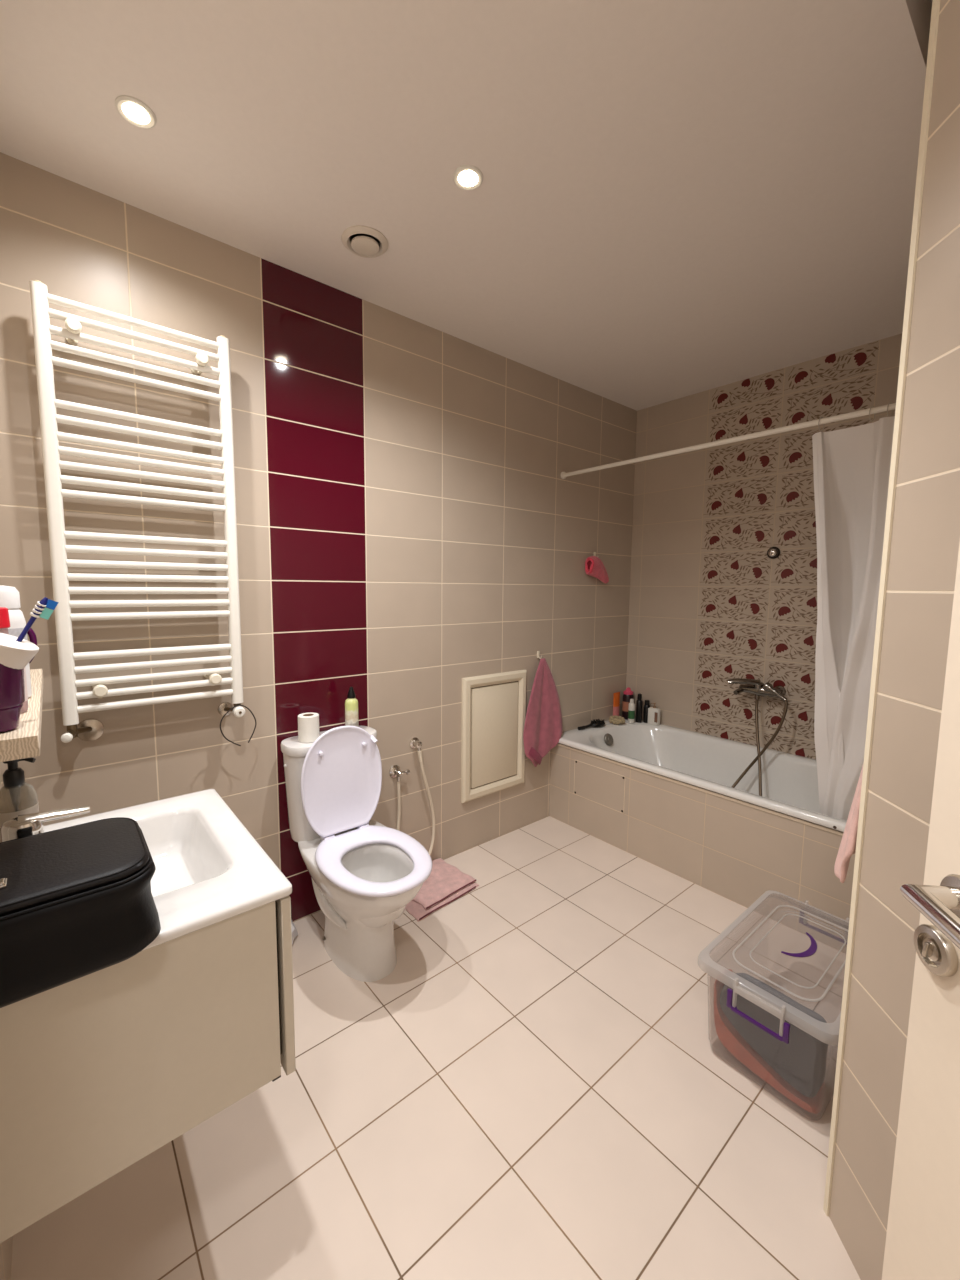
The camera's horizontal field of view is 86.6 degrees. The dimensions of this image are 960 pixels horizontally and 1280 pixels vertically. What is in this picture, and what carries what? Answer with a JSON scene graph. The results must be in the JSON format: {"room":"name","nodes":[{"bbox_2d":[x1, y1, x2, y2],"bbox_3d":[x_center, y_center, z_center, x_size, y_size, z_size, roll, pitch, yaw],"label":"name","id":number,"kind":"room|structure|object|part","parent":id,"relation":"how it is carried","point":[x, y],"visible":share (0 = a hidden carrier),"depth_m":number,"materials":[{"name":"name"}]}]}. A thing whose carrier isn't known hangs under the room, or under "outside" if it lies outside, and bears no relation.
{"room":"bathroom","nodes":[
{"label":"bathroom","id":0,"kind":"room"},
{"bbox_2d":[0,773,12,1279],"bbox_3d":[-1.006,-0.016,0.903,0.100,2.590,1.520,-4,8,-40],"label":"wall","id":1,"kind":"structure","parent":0,"point":[5,1246],"depth_m":0.99,"materials":[{"name":"beige tile"}]},
{"bbox_2d":[0,669,42,761],"bbox_3d":[-0.958,0.129,1.026,0.114,0.033,0.780,-4,8,-40],"label":"wall shelf","id":2,"kind":"object","parent":1,"relation":"attached to","point":[23,742],"visible":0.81,"depth_m":0.78,"materials":[{"name":"brown wood"}]},
{"bbox_2d":[0,607,28,712],"bbox_3d":[-0.826,0.036,0.877,0.063,0.184,0.063,-4,8,-40],"label":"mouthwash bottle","id":3,"kind":"object","parent":2,"relation":"on","point":[4,613],"visible":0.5,"depth_m":0.88,"materials":[{"name":"plastic"}]},
{"bbox_2d":[0,585,31,697],"bbox_3d":[-0.920,0.006,0.979,0.077,0.221,0.077,-4,8,-40],"label":"lotion bottle","id":4,"kind":"object","parent":2,"relation":"on","point":[9,596],"visible":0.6,"depth_m":0.97,"materials":[{"name":"white plastic"}]},
{"bbox_2d":[0,633,38,732],"bbox_3d":[-0.734,0.062,0.778,0.097,0.156,0.083,-4,8,-40],"label":"tumbler","id":5,"kind":"object","parent":2,"relation":"on","point":[15,655],"visible":0.98,"depth_m":0.77,"materials":[{"name":"purple plastic"}]},
{"bbox_2d":[0,664,24,732],"bbox_3d":[-0.743,0.081,0.776,0.078,0.118,0.078,-4,8,-40],"label":"cup","id":6,"kind":"object","parent":5,"relation":"on","point":[12,688],"depth_m":0.77,"materials":[{"name":"purple plastic"}]},
{"bbox_3d":[-0.727,0.016,0.777,0.082,0.064,0.081,-4,8,-40],"label":"lid","id":7,"kind":"part","parent":5,"relation":"part of","materials":[{"name":"white plastic"}]},
{"bbox_2d":[16,597,58,641],"bbox_3d":[-0.703,-0.030,0.806,0.014,0.076,0.058,6,8,40],"label":"toothbrush","id":8,"kind":"object","parent":5,"relation":"on","point":[39,611],"visible":0.97,"depth_m":0.81,"materials":[{"name":"blue plastic"}]},
{"bbox_2d":[27,628,36,663],"bbox_3d":[-0.988,0.039,1.046,0.103,0.140,0.076,0,6,-6],"label":"mug","id":9,"kind":"object","parent":2,"relation":"on","point":[32,636],"visible":0.15,"depth_m":1.07,"materials":[{"name":"purple plastic"}]},
{"bbox_2d":[0,895,295,1242],"bbox_3d":[-0.726,0.653,1.063,0.454,0.367,0.596,-4,8,-40],"label":"vanity cabinet","id":10,"kind":"object","parent":1,"relation":"attached to","point":[101,1070],"visible":0.5,"depth_m":0.82,"materials":[{"name":"beige paint"}]},
{"bbox_2d":[44,789,291,950],"bbox_3d":[-0.723,0.505,1.050,0.460,0.111,0.604,-4,8,-40],"label":"washbasin","id":11,"kind":"object","parent":10,"relation":"in","point":[211,869],"visible":0.48,"depth_m":1.13,"materials":[{"name":"white ceramic"}]},
{"bbox_2d":[0,757,38,842],"bbox_3d":[-0.963,0.342,1.059,0.071,0.206,0.069,-4,8,-40],"label":"soap bottle","id":12,"kind":"object","parent":11,"relation":"on","point":[13,777],"visible":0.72,"depth_m":1.05,"materials":[{"name":"black plastic"}]},
{"bbox_2d":[1,806,89,841],"bbox_3d":[-0.803,0.387,0.973,0.161,0.137,0.062,-4,8,-40],"label":"tap","id":13,"kind":"object","parent":11,"relation":"on","point":[25,825],"visible":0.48,"depth_m":0.93,"materials":[{"name":"silver metal"}]},
{"bbox_3d":[-0.805,0.330,0.965,0.104,0.022,0.034,-4,8,-40],"label":"lever","id":14,"kind":"part","parent":13,"relation":"part of","materials":[{"name":"silver metal"}]},
{"bbox_2d":[0,817,160,1007],"bbox_3d":[-0.657,0.399,0.793,0.246,0.152,0.248,-4,8,-40],"label":"case","id":15,"kind":"object","parent":11,"relation":"on","point":[77,901],"visible":1,"depth_m":0.73,"materials":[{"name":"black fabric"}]},
{"bbox_3d":[-0.661,0.337,0.705,0.010,0.010,0.022,-4,8,-40],"label":"zip pull","id":16,"kind":"part","parent":15,"relation":"part of","materials":[{"name":"silver metal"}]},
{"bbox_3d":[-0.658,0.342,0.786,0.233,0.020,0.230,-4,8,-40],"label":"lid","id":17,"kind":"part","parent":15,"relation":"part of","materials":[{"name":"black leather"}]},
{"bbox_3d":[-0.559,0.642,1.204,0.018,0.363,0.596,-4,8,-40],"label":"drawer","id":18,"kind":"part","parent":10,"relation":"part of","materials":[{"name":"beige paint"}]},
{"bbox_2d":[0,152,636,921],"bbox_3d":[-0.222,-0.172,2.486,3.350,2.590,0.100,-4,8,-40],"label":"wall","id":19,"kind":"structure","parent":0,"point":[409,526],"depth_m":2.00,"materials":[{"name":"beige tile"}]},
{"bbox_2d":[29,280,244,742],"bbox_3d":[-1.047,-0.338,1.613,0.508,1.314,0.136,-4,8,-40],"label":"towel radiator","id":20,"kind":"object","parent":19,"relation":"attached to","point":[88,729],"visible":0.98,"depth_m":1.56,"materials":[{"name":"white metal"}]},
{"bbox_3d":[-1.026,-0.954,1.537,0.429,0.022,0.022,-4,8,-40],"label":"rail","id":21,"kind":"part","parent":20,"relation":"part of","materials":[{"name":"white metal"}]},
{"bbox_3d":[-1.026,-0.916,1.541,0.429,0.022,0.022,-4,8,-40],"label":"rail","id":22,"kind":"part","parent":20,"relation":"part of","materials":[{"name":"white metal"}]},
{"bbox_3d":[-1.026,-0.872,1.546,0.429,0.022,0.022,-4,8,-40],"label":"rail","id":23,"kind":"part","parent":20,"relation":"part of","materials":[{"name":"white metal"}]},
{"bbox_3d":[-1.027,-0.832,1.550,0.429,0.022,0.022,-4,8,-40],"label":"rail","id":24,"kind":"part","parent":20,"relation":"part of","materials":[{"name":"white metal"}]},
{"bbox_3d":[-1.027,-0.790,1.554,0.429,0.022,0.022,-4,8,-40],"label":"rail","id":25,"kind":"part","parent":20,"relation":"part of","materials":[{"name":"white metal"}]},
{"bbox_3d":[-1.028,-0.677,1.566,0.429,0.022,0.022,-4,8,-40],"label":"rail","id":26,"kind":"part","parent":20,"relation":"part of","materials":[{"name":"white metal"}]},
{"bbox_3d":[-1.029,-0.636,1.570,0.429,0.022,0.022,-4,8,-40],"label":"rail","id":27,"kind":"part","parent":20,"relation":"part of","materials":[{"name":"white metal"}]},
{"bbox_3d":[-1.029,-0.590,1.575,0.429,0.022,0.022,-4,8,-40],"label":"rail","id":28,"kind":"part","parent":20,"relation":"part of","materials":[{"name":"white metal"}]},
{"bbox_3d":[-1.030,-0.551,1.579,0.429,0.022,0.022,-4,8,-40],"label":"rail","id":29,"kind":"part","parent":20,"relation":"part of","materials":[{"name":"white metal"}]},
{"bbox_3d":[-1.030,-0.511,1.583,0.429,0.022,0.022,-4,8,-40],"label":"rail","id":30,"kind":"part","parent":20,"relation":"part of","materials":[{"name":"white metal"}]},
{"bbox_3d":[-1.030,-0.471,1.587,0.429,0.022,0.022,-4,8,-40],"label":"rail","id":31,"kind":"part","parent":20,"relation":"part of","materials":[{"name":"white metal"}]},
{"bbox_3d":[-1.031,-0.432,1.591,0.429,0.022,0.022,-4,8,-40],"label":"rail","id":32,"kind":"part","parent":20,"relation":"part of","materials":[{"name":"white metal"}]},
{"bbox_3d":[-1.032,-0.316,1.603,0.429,0.022,0.022,-4,8,-40],"label":"rail","id":33,"kind":"part","parent":20,"relation":"part of","materials":[{"name":"white metal"}]},
{"bbox_3d":[-1.032,-0.276,1.607,0.429,0.022,0.022,-4,8,-40],"label":"rail","id":34,"kind":"part","parent":20,"relation":"part of","materials":[{"name":"white metal"}]},
{"bbox_3d":[-1.033,-0.235,1.611,0.429,0.022,0.022,-4,8,-40],"label":"rail","id":35,"kind":"part","parent":20,"relation":"part of","materials":[{"name":"white metal"}]},
{"bbox_3d":[-1.033,-0.196,1.616,0.429,0.022,0.022,-4,8,-40],"label":"rail","id":36,"kind":"part","parent":20,"relation":"part of","materials":[{"name":"white metal"}]},
{"bbox_3d":[-1.034,-0.157,1.620,0.429,0.022,0.022,-4,8,-40],"label":"rail","id":37,"kind":"part","parent":20,"relation":"part of","materials":[{"name":"white metal"}]},
{"bbox_3d":[-1.034,-0.117,1.624,0.429,0.022,0.022,-4,8,-40],"label":"rail","id":38,"kind":"part","parent":20,"relation":"part of","materials":[{"name":"white metal"}]},
{"bbox_3d":[-1.034,-0.079,1.628,0.429,0.022,0.022,-4,8,-40],"label":"rail","id":39,"kind":"part","parent":20,"relation":"part of","materials":[{"name":"white metal"}]},
{"bbox_3d":[-1.035,0.036,1.640,0.429,0.022,0.022,-4,8,-40],"label":"rail","id":40,"kind":"part","parent":20,"relation":"part of","materials":[{"name":"white metal"}]},
{"bbox_3d":[-1.036,0.077,1.644,0.429,0.022,0.022,-4,8,-40],"label":"rail","id":41,"kind":"part","parent":20,"relation":"part of","materials":[{"name":"white metal"}]},
{"bbox_3d":[-1.036,0.117,1.648,0.429,0.022,0.022,-4,8,-40],"label":"rail","id":42,"kind":"part","parent":20,"relation":"part of","materials":[{"name":"white metal"}]},
{"bbox_3d":[-1.037,0.154,1.652,0.429,0.022,0.022,-4,8,-40],"label":"rail","id":43,"kind":"part","parent":20,"relation":"part of","materials":[{"name":"white metal"}]},
{"bbox_3d":[-1.037,0.195,1.656,0.429,0.022,0.022,-4,8,-40],"label":"rail","id":44,"kind":"part","parent":20,"relation":"part of","materials":[{"name":"white metal"}]},
{"bbox_2d":[220,705,256,745],"bbox_3d":[-0.856,0.304,1.804,0.122,0.151,0.004,-4,8,-40],"label":"headband","id":45,"kind":"object","parent":20,"relation":"hanging from","point":[236,705],"visible":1,"depth_m":1.80,"materials":[{"name":"black plastic"}]},
{"bbox_3d":[-0.851,0.254,1.798,0.040,0.040,0.026,-4,8,-40],"label":"knob","id":46,"kind":"part","parent":20,"relation":"part of","materials":[{"name":"white plastic"}]},
{"bbox_2d":[389,765,409,829],"bbox_3d":[-0.425,0.772,2.269,0.074,0.368,0.300,4,7,28],"label":"water valve","id":47,"kind":"object","parent":19,"relation":"attached to","point":[394,771],"visible":0.54,"depth_m":2.34,"materials":[{"name":"silver metal"}]},
{"bbox_3d":[-0.348,0.614,2.355,0.048,0.024,0.024,-4,8,-40],"label":"tap handle","id":48,"kind":"part","parent":47,"relation":"part of","materials":[{"name":"silver metal"}]},
{"bbox_2d":[410,737,434,855],"bbox_3d":[-0.348,0.778,2.325,0.095,0.610,0.394,5,7,34],"label":"hose","id":49,"kind":"object","parent":19,"relation":"attached to","point":[414,742],"visible":0.7,"depth_m":2.43,"materials":[{"name":"silver metal"}]},
{"bbox_2d":[410,737,421,750],"bbox_3d":[-0.296,0.494,2.399,0.052,0.061,0.048,-4,8,-40],"label":"outlet","id":50,"kind":"object","parent":49,"relation":"attached to","point":[414,742],"depth_m":2.39,"materials":[{"name":"silver metal"}]},
{"bbox_2d":[461,670,526,802],"bbox_3d":[0.085,0.505,2.740,0.451,0.653,0.024,-4,8,-40],"label":"access hatch","id":51,"kind":"object","parent":19,"relation":"attached to","point":[493,705],"visible":0.98,"depth_m":2.72,"materials":[{"name":"beige paint"}]},
{"bbox_3d":[0.081,0.504,2.744,0.327,0.529,0.012,-4,8,-40],"label":"panel","id":52,"kind":"part","parent":51,"relation":"part of","materials":[{"name":"beige paint"}]},
{"bbox_2d":[561,403,895,478],"bbox_3d":[1.038,-0.870,2.261,0.040,0.039,1.745,-4,8,-40],"label":"curtain rod","id":53,"kind":"object","parent":19,"relation":"attached to","point":[883,408],"visible":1,"depth_m":2.15,"materials":[{"name":"white metal"}]},
{"bbox_2d":[812,416,894,819],"bbox_3d":[1.477,0.006,1.909,0.164,1.588,0.479,-4,8,-40],"label":"shower curtain","id":54,"kind":"object","parent":53,"relation":"hanging from","point":[851,466],"visible":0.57,"depth_m":1.97,"materials":[{"name":"white fabric"}]},
{"bbox_2d":[869,406,875,421],"bbox_3d":[1.407,-0.811,1.827,0.038,0.055,0.004,-2,7,-27],"label":"curtain ring","id":55,"kind":"object","parent":53,"relation":"hanging from","point":[871,406],"visible":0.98,"depth_m":1.82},
{"bbox_3d":[0.342,0.087,2.905,0.018,0.044,0.033,-4,8,-40],"label":"wall hook","id":56,"kind":"object","parent":19,"relation":"attached to","visible":0},
{"bbox_2d":[523,658,562,766],"bbox_3d":[0.372,0.415,2.924,0.332,0.626,0.059,-4,8,-39],"label":"hand towel","id":57,"kind":"object","parent":56,"relation":"hanging from","point":[543,728],"visible":1,"depth_m":2.91,"materials":[{"name":"pink fabric"}]},
{"bbox_2d":[11,816,860,1279],"bbox_3d":[0.420,1.317,1.223,4.165,0.100,3.100,-4,8,-40],"label":"floor","id":58,"kind":"structure","parent":0,"point":[535,1087],"depth_m":1.32,"materials":[{"name":"beige tile"}]},
{"bbox_2d":[291,919,297,943],"bbox_3d":[-0.777,1.112,1.976,0.127,0.129,0.106,2,6,14],"label":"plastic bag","id":59,"kind":"object","parent":58,"relation":"on","point":[293,928],"visible":0.05,"depth_m":1.98,"materials":[{"name":"white plastic"}]},
{"bbox_2d":[281,725,432,981],"bbox_3d":[-0.440,0.763,1.889,0.377,0.847,0.674,-4,8,-40],"label":"toilet","id":60,"kind":"object","parent":58,"relation":"on","point":[365,873],"visible":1,"depth_m":1.90,"materials":[{"name":"white ceramic"}]},
{"bbox_2d":[298,713,318,742],"bbox_3d":[-0.663,0.339,1.971,0.078,0.100,0.078,-4,8,-40],"label":"toilet roll","id":61,"kind":"object","parent":60,"relation":"on","point":[308,723],"visible":0.95,"depth_m":1.94,"materials":[{"name":"white paper"}]},
{"bbox_3d":[-0.599,0.401,2.045,0.377,0.036,0.170,-4,8,-40],"label":"cistern lid","id":62,"kind":"part","parent":60,"relation":"part of","materials":[{"name":"white ceramic"}]},
{"bbox_3d":[-0.528,0.534,1.963,0.332,0.407,0.040,-4,8,-40],"label":"lid","id":63,"kind":"part","parent":60,"relation":"part of","materials":[{"name":"white plastic"}]},
{"bbox_2d":[345,687,358,726],"bbox_3d":[-0.528,0.284,2.093,0.053,0.186,0.053,-4,8,-40],"label":"air freshener","id":64,"kind":"object","parent":60,"relation":"on","point":[351,703],"visible":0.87,"depth_m":2.07,"materials":[{"name":"yellow plastic"}]},
{"bbox_3d":[-0.444,0.984,1.914,0.352,0.404,0.640,-4,8,-40],"label":"bowl","id":65,"kind":"part","parent":60,"relation":"part of","materials":[{"name":"white ceramic"}]},
{"bbox_3d":[-0.373,0.776,1.811,0.364,0.024,0.467,-4,8,-40],"label":"seat","id":66,"kind":"part","parent":60,"relation":"part of","materials":[{"name":"white plastic"}]},
{"bbox_2d":[406,858,478,920],"bbox_3d":[-0.222,1.126,2.345,0.361,0.036,0.324,-4,8,-40],"label":"towel","id":67,"kind":"object","parent":58,"relation":"on","point":[446,883],"visible":0.63,"depth_m":2.29,"materials":[{"name":"pink fabric"}]},
{"bbox_2d":[557,718,846,835],"bbox_3d":[1.269,0.808,2.646,0.778,0.376,1.743,-4,8,-40],"label":"bathtub","id":68,"kind":"object","parent":58,"relation":"on","point":[712,763],"visible":0.38,"depth_m":2.85,"materials":[{"name":"white ceramic"}]},
{"bbox_2d":[578,719,604,729],"bbox_3d":[0.710,0.534,3.217,0.233,0.038,0.076,-4,8,-40],"label":"brush","id":69,"kind":"object","parent":68,"relation":"on","point":[597,722],"visible":1,"depth_m":3.21,"materials":[{"name":"black plastic"}]},
{"bbox_3d":[0.665,0.543,3.190,0.126,0.025,0.022,-3,7,-34],"label":"handle","id":70,"kind":"part","parent":69,"relation":"part of","materials":[{"name":"black plastic"}]},
{"bbox_2d":[613,692,619,715],"bbox_3d":[0.910,0.443,3.399,0.058,0.188,0.046,0,6,-2],"label":"tube","id":71,"kind":"object","parent":68,"relation":"on","point":[616,697],"visible":0.73,"depth_m":3.38,"materials":[{"name":"orange plastic"}]},
{"bbox_2d":[609,715,624,724],"bbox_3d":[0.895,0.523,3.321,0.096,0.045,0.110,-4,8,-40],"label":"scrunchie","id":72,"kind":"object","parent":68,"relation":"on","point":[615,719],"visible":1,"depth_m":3.29,"materials":[{"name":"beige fabric"}]},
{"bbox_2d":[622,687,633,719],"bbox_3d":[1.001,0.426,3.445,0.073,0.214,0.073,-4,8,-40],"label":"shampoo bottle","id":73,"kind":"object","parent":68,"relation":"on","point":[627,694],"visible":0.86,"depth_m":3.42,"materials":[{"name":"plastic"}]},
{"bbox_2d":[628,699,634,722],"bbox_3d":[0.993,0.464,3.337,0.042,0.160,0.042,-4,8,-40],"label":"bottle","id":74,"kind":"object","parent":68,"relation":"on","point":[631,707],"visible":1,"depth_m":3.32,"materials":[{"name":"white plastic"}]},
{"bbox_2d":[636,693,642,722],"bbox_3d":[1.050,0.447,3.357,0.040,0.192,0.040,-4,8,-40],"label":"bottle","id":75,"kind":"object","parent":68,"relation":"on","point":[639,703],"visible":1,"depth_m":3.34,"materials":[{"name":"plastic"}]},
{"bbox_2d":[643,700,649,722],"bbox_3d":[1.098,0.468,3.353,0.040,0.151,0.040,-4,8,-40],"label":"bottle","id":76,"kind":"object","parent":68,"relation":"on","point":[647,702],"visible":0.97,"depth_m":3.34,"materials":[{"name":"plastic"}]},
{"bbox_2d":[647,703,660,725],"bbox_3d":[1.133,0.477,3.312,0.041,0.142,0.076,-4,8,-40],"label":"pump bottle","id":77,"kind":"object","parent":68,"relation":"on","point":[653,712],"visible":1,"depth_m":3.29,"materials":[{"name":"white plastic"}]},
{"bbox_2d":[728,678,787,795],"bbox_3d":[1.419,0.602,2.710,0.442,0.760,0.310,-4,8,-40],"label":"mixer","id":78,"kind":"object","parent":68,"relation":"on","point":[752,686],"visible":0.66,"depth_m":2.75,"materials":[{"name":"silver metal"}]},
{"bbox_3d":[1.466,0.237,2.805,0.182,0.052,0.054,3,6,19],"label":"lever","id":79,"kind":"part","parent":78,"relation":"part of","materials":[{"name":"silver metal"}]},
{"bbox_2d":[698,890,849,1112],"bbox_3d":[0.963,1.081,1.564,0.576,0.304,0.365,-4,8,-40],"label":"storage box","id":80,"kind":"object","parent":58,"relation":"on","point":[827,1033],"visible":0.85,"depth_m":1.42,"materials":[{"name":"clear plastic"}]},
{"bbox_2d":[714,969,826,1113],"bbox_3d":[0.825,1.130,1.454,0.108,0.203,0.287,-4,8,-40],"label":"folded towel","id":81,"kind":"object","parent":80,"relation":"in","point":[728,1035],"visible":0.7,"depth_m":1.44,"materials":[{"name":"fabric"}]},
{"bbox_2d":[720,973,827,1097],"bbox_3d":[0.821,1.099,1.438,0.090,0.193,0.262,-4,8,-40],"label":"folded blanket","id":82,"kind":"object","parent":80,"relation":"in","point":[801,1062],"visible":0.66,"depth_m":1.38,"materials":[{"name":"fabric"}]},
{"bbox_2d":[0,0,931,410],"bbox_3d":[0.330,-1.518,1.705,3.350,0.360,1.767,-4,8,-40],"label":"ceiling","id":83,"kind":"structure","parent":0,"point":[675,199],"depth_m":1.36,"materials":[{"name":"paint"}]},
{"bbox_2d":[115,95,156,128],"bbox_3d":[-0.849,-1.300,1.256,0.086,0.006,0.086,-4,8,-40],"label":"recessed light","id":84,"kind":"object","parent":83,"relation":"in","point":[133,110],"visible":1,"depth_m":1.25,"materials":[{"name":"white"}]},
{"bbox_3d":[-0.849,-1.299,1.256,0.053,0.005,0.053,6,8,42],"label":"bulb","id":85,"kind":"part","parent":84,"relation":"part of","materials":[{"name":"white glass"}]},
{"bbox_2d":[342,225,387,257],"bbox_3d":[-0.388,-1.335,1.720,0.154,0.022,0.154,-4,8,-40],"label":"ceiling vent","id":86,"kind":"object","parent":83,"relation":"in","point":[364,246],"visible":1,"depth_m":1.70,"materials":[{"name":"white plastic"}]},
{"bbox_2d":[453,165,482,189],"bbox_3d":[-0.034,-1.311,1.447,0.086,0.006,0.086,-4,8,-40],"label":"recessed light","id":87,"kind":"object","parent":83,"relation":"in","point":[466,177],"visible":1,"depth_m":1.44,"materials":[{"name":"white"}]},
{"bbox_3d":[-0.034,-1.311,1.447,0.053,0.005,0.053,6,8,42],"label":"bulb","id":88,"kind":"part","parent":87,"relation":"part of","materials":[{"name":"white glass"}]},
{"bbox_2d":[549,743,854,953],"bbox_3d":[0.997,0.916,2.427,0.030,0.462,1.745,-4,8,-40],"label":"wall","id":89,"kind":"structure","parent":0,"point":[737,852],"depth_m":2.31,"materials":[{"name":"beige tile"}]},
{"bbox_2d":[574,760,624,813],"bbox_3d":[0.651,0.801,2.803,0.005,0.204,0.337,-4,8,-40],"label":"panel","id":90,"kind":"object","parent":89,"relation":"attached to","point":[601,786],"visible":1,"depth_m":2.79,"materials":[{"name":"tile"}]},
{"bbox_2d":[626,334,901,758],"bbox_3d":[1.616,-0.344,2.812,0.101,2.900,1.745,-4,8,-40],"label":"wall","id":91,"kind":"structure","parent":0,"point":[709,607],"depth_m":2.90,"materials":[{"name":"beige tile"}]},
{"bbox_2d":[767,547,779,558],"bbox_3d":[1.572,-0.470,2.739,0.044,0.065,0.065,-4,8,-40],"label":"holder","id":92,"kind":"object","parent":91,"relation":"attached to","point":[773,552],"visible":1,"depth_m":2.73,"materials":[{"name":"silver metal"}]},
{"bbox_3d":[1.569,-0.470,2.736,0.034,0.044,0.044,-4,8,-40],"label":"knob","id":93,"kind":"part","parent":92,"relation":"part of","materials":[{"name":"silver metal"}]},
{"bbox_2d":[829,0,959,1279],"bbox_3d":[0.766,-0.079,0.182,0.060,2.900,1.620,1,6,4],"label":"wall","id":94,"kind":"structure","parent":0,"point":[925,536],"depth_m":0.93,"materials":[{"name":"beige tile"}]},
{"bbox_2d":[823,0,940,1215],"bbox_3d":[0.793,-0.163,0.988,0.016,2.900,0.013,1,6,4],"label":"trim","id":95,"kind":"structure","parent":94,"relation":"attached to","point":[935,11],"depth_m":0.99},
{"bbox_2d":[882,542,959,1279],"bbox_3d":[0.543,0.325,0.272,0.108,2.048,0.800,1,6,4],"label":"door","id":96,"kind":"structure","parent":94,"relation":"in","point":[923,1233],"depth_m":0.64,"materials":[{"name":"white paint"}]},
{"bbox_3d":[0.538,0.319,0.555,0.057,0.035,0.140,1,6,6],"label":"lever handle","id":97,"kind":"part","parent":96,"relation":"part of","materials":[{"name":"silver metal"}]},
{"bbox_3d":[1.528,-0.215,1.563,1.854,2.900,0.060,-4,8,-40],"label":"wall","id":98,"kind":"structure","parent":0,"visible":0},
{"bbox_3d":[0.931,0.113,1.155,0.018,0.044,0.033,-4,8,-40],"label":"wall hook","id":99,"kind":"object","parent":98,"relation":"attached to","visible":0},
{"bbox_2d":[834,763,863,882],"bbox_3d":[0.922,0.345,1.220,0.273,0.441,0.072,-4,8,-40],"label":"bath towel","id":100,"kind":"object","parent":99,"relation":"hanging from","point":[847,848],"visible":0.24,"depth_m":1.16,"materials":[{"name":"fabric"}]},
{"bbox_3d":[0.722,-0.524,3.159,0.018,0.044,0.033,-4,8,-40],"label":"wall hook","id":101,"kind":"object","parent":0,"visible":0},
{"bbox_2d":[585,556,608,582],"bbox_3d":[0.735,-0.434,3.153,0.213,0.166,0.062,-4,8,-40],"label":"mitt","id":102,"kind":"object","parent":101,"relation":"hanging from","point":[594,567],"visible":1,"depth_m":3.11,"materials":[{"name":"pink fabric"}]}
]}

